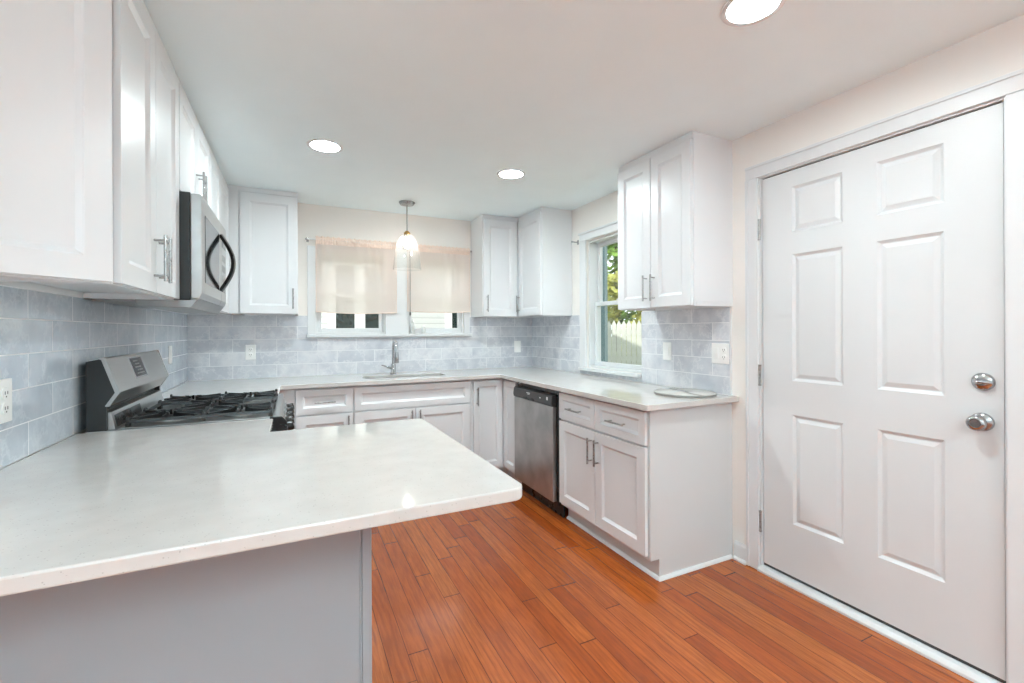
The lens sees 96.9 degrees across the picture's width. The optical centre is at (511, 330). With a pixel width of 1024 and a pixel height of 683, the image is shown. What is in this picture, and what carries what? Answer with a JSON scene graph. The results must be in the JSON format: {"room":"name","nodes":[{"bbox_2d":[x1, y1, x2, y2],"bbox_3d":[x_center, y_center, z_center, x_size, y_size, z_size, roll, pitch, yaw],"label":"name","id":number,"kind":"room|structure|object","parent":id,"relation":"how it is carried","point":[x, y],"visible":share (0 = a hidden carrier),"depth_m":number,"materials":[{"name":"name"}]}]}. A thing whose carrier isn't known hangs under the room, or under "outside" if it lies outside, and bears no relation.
{"room":"kitchen","nodes":[
{"label":"kitchen","id":0,"kind":"room"},
{"bbox_2d":[0,298,184,469],"bbox_3d":[-1.847,0.118,1.982,0.140,2.359,3.173,0,0,-26],"label":"wall","id":1,"kind":"structure","parent":0,"point":[84,430],"depth_m":1.64,"materials":[{"name":"beige paint"}]},
{"bbox_2d":[0,0,112,283],"bbox_3d":[-1.229,-0.593,1.046,0.223,0.940,0.414,0,0,19],"label":"upper cabinet","id":2,"kind":"object","parent":1,"relation":"attached to","point":[56,161],"visible":1,"depth_m":1.10,"materials":[{"name":"white paint"}]},
{"bbox_2d":[0,0,179,299],"bbox_3d":[-1.335,-0.592,1.482,0.353,0.940,0.699,0,0,-26],"label":"upper cabinet","id":3,"kind":"object","parent":1,"relation":"attached to","point":[145,83],"visible":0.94,"depth_m":1.46,"materials":[{"name":"white paint"}]},
{"bbox_2d":[0,286,187,468],"bbox_3d":[-1.801,0.131,2.059,0.008,0.503,3.073,0,0,-26],"label":"tile backsplash","id":4,"kind":"structure","parent":1,"relation":"attached to","point":[47,340],"depth_m":1.55,"materials":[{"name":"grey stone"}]},
{"bbox_2d":[0,378,11,423],"bbox_3d":[-1.403,0.196,1.253,0.010,0.122,0.078,0,0,-26],"label":"power outlet","id":5,"kind":"object","parent":4,"relation":"attached to","point":[5,384],"visible":1,"depth_m":1.26,"materials":[{"name":"white plastic"}]},
{"bbox_2d":[1,387,8,398],"bbox_3d":[-1.401,0.175,1.254,0.003,0.033,0.033,0,0,-26],"label":"socket","id":6,"kind":"object","parent":5,"relation":"attached to","point":[4,390],"depth_m":1.25,"materials":[{"name":"white plastic"}]},
{"bbox_2d":[1,403,8,414],"bbox_3d":[-1.401,0.217,1.254,0.003,0.033,0.033,0,0,-26],"label":"socket","id":7,"kind":"object","parent":5,"relation":"attached to","point":[4,406],"depth_m":1.25,"materials":[{"name":"white plastic"}]},
{"bbox_2d":[169,345,171,363],"bbox_3d":[-2.219,0.159,2.950,0.010,0.118,0.075,0,0,-26],"label":"light switch","id":8,"kind":"object","parent":4,"relation":"attached to","point":[170,347],"visible":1,"depth_m":2.94,"materials":[{"name":"white plastic"}]},
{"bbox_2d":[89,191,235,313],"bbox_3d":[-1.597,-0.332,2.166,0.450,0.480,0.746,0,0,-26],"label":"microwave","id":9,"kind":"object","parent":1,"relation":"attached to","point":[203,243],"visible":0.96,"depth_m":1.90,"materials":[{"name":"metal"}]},
{"bbox_2d":[175,71,209,206],"bbox_3d":[-1.652,-0.818,2.140,0.353,0.486,0.750,0,0,-26],"label":"upper cabinet","id":10,"kind":"object","parent":1,"relation":"attached to","point":[194,150],"visible":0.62,"depth_m":2.13,"materials":[{"name":"white paint"}]},
{"bbox_2d":[154,141,231,314],"bbox_3d":[-2.082,-0.589,2.992,0.315,0.940,1.148,0,0,-26],"label":"upper cabinet","id":11,"kind":"object","parent":1,"relation":"attached to","point":[219,194],"visible":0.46,"depth_m":2.94,"materials":[{"name":"white paint"}]},
{"bbox_2d":[199,203,524,380],"bbox_3d":[-1.159,0.115,4.150,3.259,2.359,0.140,0,0,-26],"label":"wall","id":12,"kind":"structure","parent":0,"point":[314,220],"depth_m":4.02,"materials":[{"name":"beige paint"}]},
{"bbox_2d":[227,184,297,315],"bbox_3d":[-1.917,-0.590,3.510,0.469,0.940,0.357,0,0,-26],"label":"upper cabinet","id":13,"kind":"object","parent":12,"relation":"attached to","point":[263,223],"visible":1,"depth_m":3.39,"materials":[{"name":"white paint"}]},
{"bbox_2d":[305,237,400,248],"bbox_3d":[-1.364,-0.759,3.942,0.794,0.040,0.060,0,0,-26],"label":"curtain rod","id":14,"kind":"object","parent":12,"relation":"attached to","point":[307,239],"visible":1,"depth_m":3.81,"materials":[{"name":"white paint"}]},
{"bbox_2d":[187,315,531,380],"bbox_3d":[-1.127,0.128,4.083,2.961,0.503,0.008,0,0,-26],"label":"tile backsplash","id":15,"kind":"structure","parent":12,"relation":"attached to","point":[216,343],"depth_m":3.85,"materials":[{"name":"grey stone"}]},
{"bbox_2d":[245,345,255,359],"bbox_3d":[-2.083,0.175,3.613,0.073,0.118,0.010,0,0,-26],"label":"power outlet","id":16,"kind":"object","parent":15,"relation":"attached to","point":[250,350],"visible":1,"depth_m":3.61,"materials":[{"name":"white plastic"}]},
{"bbox_2d":[514,341,520,351],"bbox_3d":[0.057,0.168,4.641,0.075,0.118,0.010,0,0,-26],"label":"light switch","id":17,"kind":"object","parent":15,"relation":"attached to","point":[517,344],"visible":1,"depth_m":4.64,"materials":[{"name":"white plastic"}]},
{"bbox_2d":[307,245,469,333],"bbox_3d":[-1.094,-0.340,4.173,1.442,0.744,0.154,0,0,-26],"label":"window","id":18,"kind":"structure","parent":12,"relation":"in","point":[381,330],"depth_m":4.08,"materials":[{"name":"white paint"}]},
{"bbox_2d":[316,236,396,313],"bbox_3d":[-1.337,-0.467,3.933,0.671,0.653,0.026,0,0,-26],"label":"window shade","id":19,"kind":"object","parent":18,"relation":"attached to","point":[352,277],"visible":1,"depth_m":3.93,"materials":[{"name":"white fabric"}]},
{"bbox_2d":[407,244,469,312],"bbox_3d":[-0.678,-0.477,4.250,0.606,0.632,0.026,0,0,-26],"label":"window shade","id":20,"kind":"object","parent":18,"relation":"attached to","point":[440,283],"visible":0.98,"depth_m":4.25,"materials":[{"name":"white fabric"}]},
{"bbox_2d":[307,333,471,337],"bbox_3d":[-1.054,0.045,4.093,1.458,0.026,0.054,0,0,-26],"label":"window sill","id":21,"kind":"structure","parent":12,"relation":"attached to","point":[437,334],"depth_m":4.03,"materials":[{"name":"white paint"}]},
{"bbox_2d":[411,320,414,333],"bbox_3d":[-0.911,-0.031,4.168,0.039,0.125,0.039,0,0,-26],"label":"bottle","id":22,"kind":"object","parent":21,"relation":"on","point":[412,323],"visible":1,"depth_m":4.15,"materials":[{"name":"plastic"}]},
{"bbox_2d":[421,325,425,333],"bbox_3d":[-0.821,-0.007,4.211,0.039,0.075,0.039,0,0,-26],"label":"bottle","id":23,"kind":"object","parent":21,"relation":"on","point":[423,329],"visible":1,"depth_m":4.20,"materials":[{"name":"plastic"}]},
{"bbox_2d":[409,311,462,333],"bbox_3d":[-0.747,-0.310,4.360,0.543,0.681,0.118,0,0,-26],"label":"window","id":24,"kind":"structure","parent":12,"relation":"in","point":[459,329],"depth_m":4.36,"materials":[{"name":"white paint"}]},
{"bbox_2d":[471,214,518,317],"bbox_3d":[-0.157,-0.597,4.357,0.373,0.940,0.357,0,0,-26],"label":"upper cabinet","id":25,"kind":"object","parent":12,"relation":"attached to","point":[494,239],"visible":0.99,"depth_m":4.24,"materials":[{"name":"white paint"}]},
{"bbox_2d":[143,0,1023,220],"bbox_3d":[-0.376,-1.118,0.361,5.123,0.100,7.653,0,0,-26],"label":"ceiling","id":26,"kind":"structure","parent":0,"point":[425,102],"depth_m":1.93,"materials":[{"name":"white paint"}]},
{"bbox_2d":[306,139,342,152],"bbox_3d":[-1.081,-1.107,2.621,0.196,0.096,0.196,0,0,-26],"label":"ceiling light","id":27,"kind":"object","parent":26,"relation":"attached to","point":[328,146],"visible":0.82,"depth_m":2.62,"materials":[{"name":"white paint"}]},
{"bbox_2d":[393,200,420,264],"bbox_3d":[-0.874,-0.785,3.776,0.232,0.560,0.232,0,0,-26],"label":"pendant light","id":28,"kind":"object","parent":26,"relation":"hanging from","point":[407,203],"visible":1,"depth_m":3.76,"materials":[{"name":"silver metal"}]},
{"bbox_2d":[404,231,410,238],"bbox_3d":[-0.874,-0.793,3.776,0.056,0.064,0.056,0,0,-26],"label":"socket","id":29,"kind":"object","parent":28,"relation":"attached to","point":[407,235],"depth_m":3.75,"materials":[{"name":"gold metal"}]},
{"bbox_2d":[497,169,524,178],"bbox_3d":[-0.007,-1.111,3.104,0.196,0.096,0.196,0,0,-26],"label":"ceiling light","id":30,"kind":"object","parent":26,"relation":"attached to","point":[507,173],"visible":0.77,"depth_m":3.10,"materials":[{"name":"white paint"}]},
{"bbox_2d":[720,0,785,26],"bbox_3d":[0.796,-1.114,1.500,0.196,0.096,0.196,0,0,-26],"label":"ceiling light","id":31,"kind":"object","parent":26,"relation":"attached to","point":[739,11],"visible":1,"depth_m":1.52,"materials":[{"name":"white paint"}]},
{"bbox_2d":[371,489,973,682],"bbox_3d":[-0.366,1.321,0.361,5.123,0.060,7.653,0,0,-26],"label":"floor","id":32,"kind":"structure","parent":0,"point":[517,591],"depth_m":2.02,"materials":[{"name":"brown wood"}]},
{"bbox_2d":[0,528,371,682],"bbox_3d":[-0.988,0.852,1.423,0.915,0.884,0.967,0,0,-26],"label":"base cabinet","id":33,"kind":"object","parent":32,"relation":"on","point":[299,611],"visible":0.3,"depth_m":1.04,"materials":[{"name":"white paint"}]},
{"bbox_2d":[0,419,521,596],"bbox_3d":[-0.785,0.393,1.377,1.228,0.030,1.237,0,0,-26],"label":"countertop","id":34,"kind":"structure","parent":33,"relation":"on","point":[86,506],"depth_m":1.06,"materials":[{"name":"white stone"}]},
{"bbox_2d":[85,350,295,432],"bbox_3d":[-1.433,0.699,2.181,0.714,1.194,0.770,0,0,-26],"label":"gas range","id":35,"kind":"object","parent":32,"relation":"on","point":[123,392],"visible":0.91,"depth_m":1.94,"materials":[{"name":"silver metal"}]},
{"bbox_2d":[85,394,283,432],"bbox_3d":[-1.465,0.387,2.171,0.651,0.028,0.760,0,0,-26],"label":"cooktop","id":36,"kind":"object","parent":35,"relation":"in","point":[277,413],"depth_m":1.93,"materials":[{"name":"metal"}]},
{"bbox_2d":[280,389,294,424],"bbox_3d":[-1.870,0.856,3.064,0.728,0.884,1.176,0,0,-26],"label":"base cabinet","id":37,"kind":"object","parent":32,"relation":"on","point":[289,395],"visible":0.02,"depth_m":3.20,"materials":[{"name":"white paint"}]},
{"bbox_2d":[162,366,738,410],"bbox_3d":[-0.594,0.392,2.986,2.969,0.030,2.429,0,0,-26],"label":"countertop","id":38,"kind":"structure","parent":37,"relation":"on","point":[632,394],"depth_m":3.23,"materials":[{"name":"white stone"}]},
{"bbox_2d":[381,339,398,374],"bbox_3d":[-1.026,0.228,3.828,0.129,0.302,0.196,0,0,-26],"label":"kitchen faucet","id":39,"kind":"object","parent":38,"relation":"on","point":[395,355],"visible":0.99,"depth_m":3.88,"materials":[{"name":"silver metal"}]},
{"bbox_2d":[654,388,716,397],"bbox_3d":[1.006,0.364,2.641,0.343,0.012,0.343,0,0,-26],"label":"serving board","id":40,"kind":"object","parent":38,"relation":"on","point":[671,392],"visible":1,"depth_m":2.60,"materials":[{"name":"stone"}]},
{"bbox_2d":[295,386,352,429],"bbox_3d":[-1.477,0.854,3.543,0.392,0.884,0.652,0,0,-26],"label":"base cabinet","id":41,"kind":"object","parent":32,"relation":"on","point":[327,406],"visible":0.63,"depth_m":3.28,"materials":[{"name":"white paint"}]},
{"bbox_2d":[353,380,469,449],"bbox_3d":[-0.882,0.852,3.830,0.925,0.884,0.652,0,0,-26],"label":"base cabinet","id":42,"kind":"object","parent":32,"relation":"on","point":[445,405],"visible":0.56,"depth_m":3.60,"materials":[{"name":"white paint"}]},
{"bbox_2d":[470,378,521,483],"bbox_3d":[-0.009,0.848,4.129,0.905,0.884,0.869,0,0,-26],"label":"base cabinet","id":43,"kind":"object","parent":32,"relation":"on","point":[492,413],"visible":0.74,"depth_m":3.84,"materials":[{"name":"white paint"}]},
{"bbox_2d":[513,382,564,517],"bbox_3d":[0.427,0.847,3.494,0.635,0.879,0.626,0,0,-26],"label":"dishwasher","id":44,"kind":"object","parent":32,"relation":"on","point":[536,409],"visible":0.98,"depth_m":3.29,"materials":[{"name":"silver metal"}]},
{"bbox_2d":[559,392,732,581],"bbox_3d":[0.770,0.845,2.812,0.663,0.884,0.875,0,0,-26],"label":"base cabinet","id":45,"kind":"object","parent":32,"relation":"on","point":[653,487],"visible":0.98,"depth_m":2.48,"materials":[{"name":"white paint"}]},
{"bbox_2d":[534,14,1023,555],"bbox_3d":[1.874,0.103,1.441,0.140,2.359,7.373,0,0,-26],"label":"wall","id":46,"kind":"structure","parent":0,"point":[997,51],"depth_m":2.21,"materials":[{"name":"beige paint"}]},
{"bbox_2d":[508,207,571,317],"bbox_3d":[0.210,-0.599,4.313,0.362,0.940,0.754,0,0,-26],"label":"upper cabinet","id":47,"kind":"object","parent":46,"relation":"attached to","point":[544,233],"visible":0.88,"depth_m":4.01,"materials":[{"name":"white paint"}]},
{"bbox_2d":[578,220,641,373],"bbox_3d":[0.824,-0.261,3.590,0.164,1.150,0.825,0,0,-26],"label":"window","id":48,"kind":"structure","parent":46,"relation":"in","point":[595,247],"depth_m":3.86,"materials":[{"name":"white paint"}]},
{"bbox_2d":[578,367,641,377],"bbox_3d":[0.750,0.327,3.567,0.044,0.024,0.749,0,0,-26],"label":"window sill","id":49,"kind":"structure","parent":46,"relation":"attached to","point":[635,375],"depth_m":3.48,"materials":[{"name":"white paint"}]},
{"bbox_2d":[532,307,729,394],"bbox_3d":[0.726,0.120,3.656,0.008,0.503,2.386,0,0,-26],"label":"tile backsplash","id":50,"kind":"structure","parent":46,"relation":"attached to","point":[691,333],"depth_m":3.00,"materials":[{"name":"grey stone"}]},
{"bbox_2d":[663,342,671,359],"bbox_3d":[1.027,0.139,3.008,0.010,0.118,0.075,0,0,-26],"label":"light switch","id":51,"kind":"object","parent":50,"relation":"attached to","point":[666,345],"visible":1,"depth_m":3.00,"materials":[{"name":"white plastic"}]},
{"bbox_2d":[712,343,728,363],"bbox_3d":[1.207,0.135,2.633,0.010,0.118,0.118,0,0,-26],"label":"power outlet","id":52,"kind":"object","parent":50,"relation":"attached to","point":[720,351],"visible":1,"depth_m":2.63,"materials":[{"name":"white plastic"}]},
{"bbox_2d":[617,131,732,310],"bbox_3d":[0.954,-0.602,2.767,0.362,0.940,0.614,0,0,-26],"label":"upper cabinet","id":53,"kind":"object","parent":46,"relation":"attached to","point":[675,203],"visible":1,"depth_m":2.55,"materials":[{"name":"white paint"}]},
{"bbox_2d":[729,307,731,394],"bbox_3d":[1.243,0.118,2.577,0.012,0.503,0.007,0,0,-26],"label":"trim","id":54,"kind":"structure","parent":46,"relation":"attached to","point":[730,308],"depth_m":2.57,"materials":[{"name":"white paint"}]},
{"bbox_2d":[732,540,745,564],"bbox_3d":[1.268,1.235,2.519,0.026,0.100,0.080,0,0,-26],"label":"baseboard","id":55,"kind":"structure","parent":46,"relation":"attached to","point":[739,548],"depth_m":2.52,"materials":[{"name":"white paint"}]},
{"bbox_2d":[758,101,1005,682],"bbox_3d":[1.528,0.223,2.006,0.108,2.061,0.940,0,0,-26],"label":"door","id":56,"kind":"structure","parent":46,"relation":"in","point":[884,297],"depth_m":1.89,"materials":[{"name":"white paint"}]},
{"bbox_2d":[745,68,1023,682],"bbox_3d":[1.580,0.198,2.030,0.158,2.167,1.077,0,0,-26],"label":"door frame","id":57,"kind":"structure","parent":46,"relation":"attached to","point":[1010,86],"depth_m":1.60,"materials":[{"name":"white paint"}]},
{"bbox_2d":[757,565,1001,682],"bbox_3d":[1.586,1.268,2.030,0.158,0.029,0.943,0,0,-26],"label":"threshold","id":58,"kind":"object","parent":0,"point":[955,666],"depth_m":1.91,"materials":[{"name":"white paint"}]},
{"label":"outside","id":59,"kind":"structure","parent":0,"visible":0},
{"bbox_2d":[611,336,636,364],"bbox_3d":[0.177,1.164,11.179,70.000,0.950,60.000,0,0,-26],"label":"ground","id":60,"kind":"structure","parent":59,"point":[621,336],"depth_m":17.37,"materials":[{"name":"green plant"}]},
{"bbox_2d":[321,312,456,327],"bbox_3d":[-4.896,-0.540,10.407,8.800,4.300,5.600,0,0,-26],"label":"house","id":61,"kind":"structure","parent":60,"relation":"on","point":[328,320],"depth_m":8.68,"materials":[{"name":"white"}]},
{"bbox_2d":[601,246,607,361],"bbox_3d":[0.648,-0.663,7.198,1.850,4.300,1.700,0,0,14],"label":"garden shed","id":62,"kind":"object","parent":60,"relation":"on","point":[604,309],"visible":0.05,"depth_m":6.27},
{"bbox_2d":[607,243,637,351],"bbox_3d":[3.761,-3.236,17.328,7.872,8.125,5.983,0,0,24],"label":"tree","id":63,"kind":"object","parent":60,"relation":"on","point":[612,250],"visible":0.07,"depth_m":15.68,"materials":[{"name":"green plant"}]},
{"bbox_2d":[607,271,641,361],"bbox_3d":[3.637,-0.803,12.218,2.327,3.559,3.588,0,0,-26],"label":"tree","id":64,"kind":"object","parent":60,"relation":"on","point":[612,281],"visible":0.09,"depth_m":12.45,"materials":[{"name":"green plant"}]},
{"bbox_2d":[608,320,641,364],"bbox_3d":[3.434,0.488,10.041,4.571,1.474,0.161,0,0,14],"label":"picket fence","id":65,"kind":"object","parent":60,"relation":"on","point":[629,358],"visible":0.11,"depth_m":10.18,"materials":[{"name":"white wood"}]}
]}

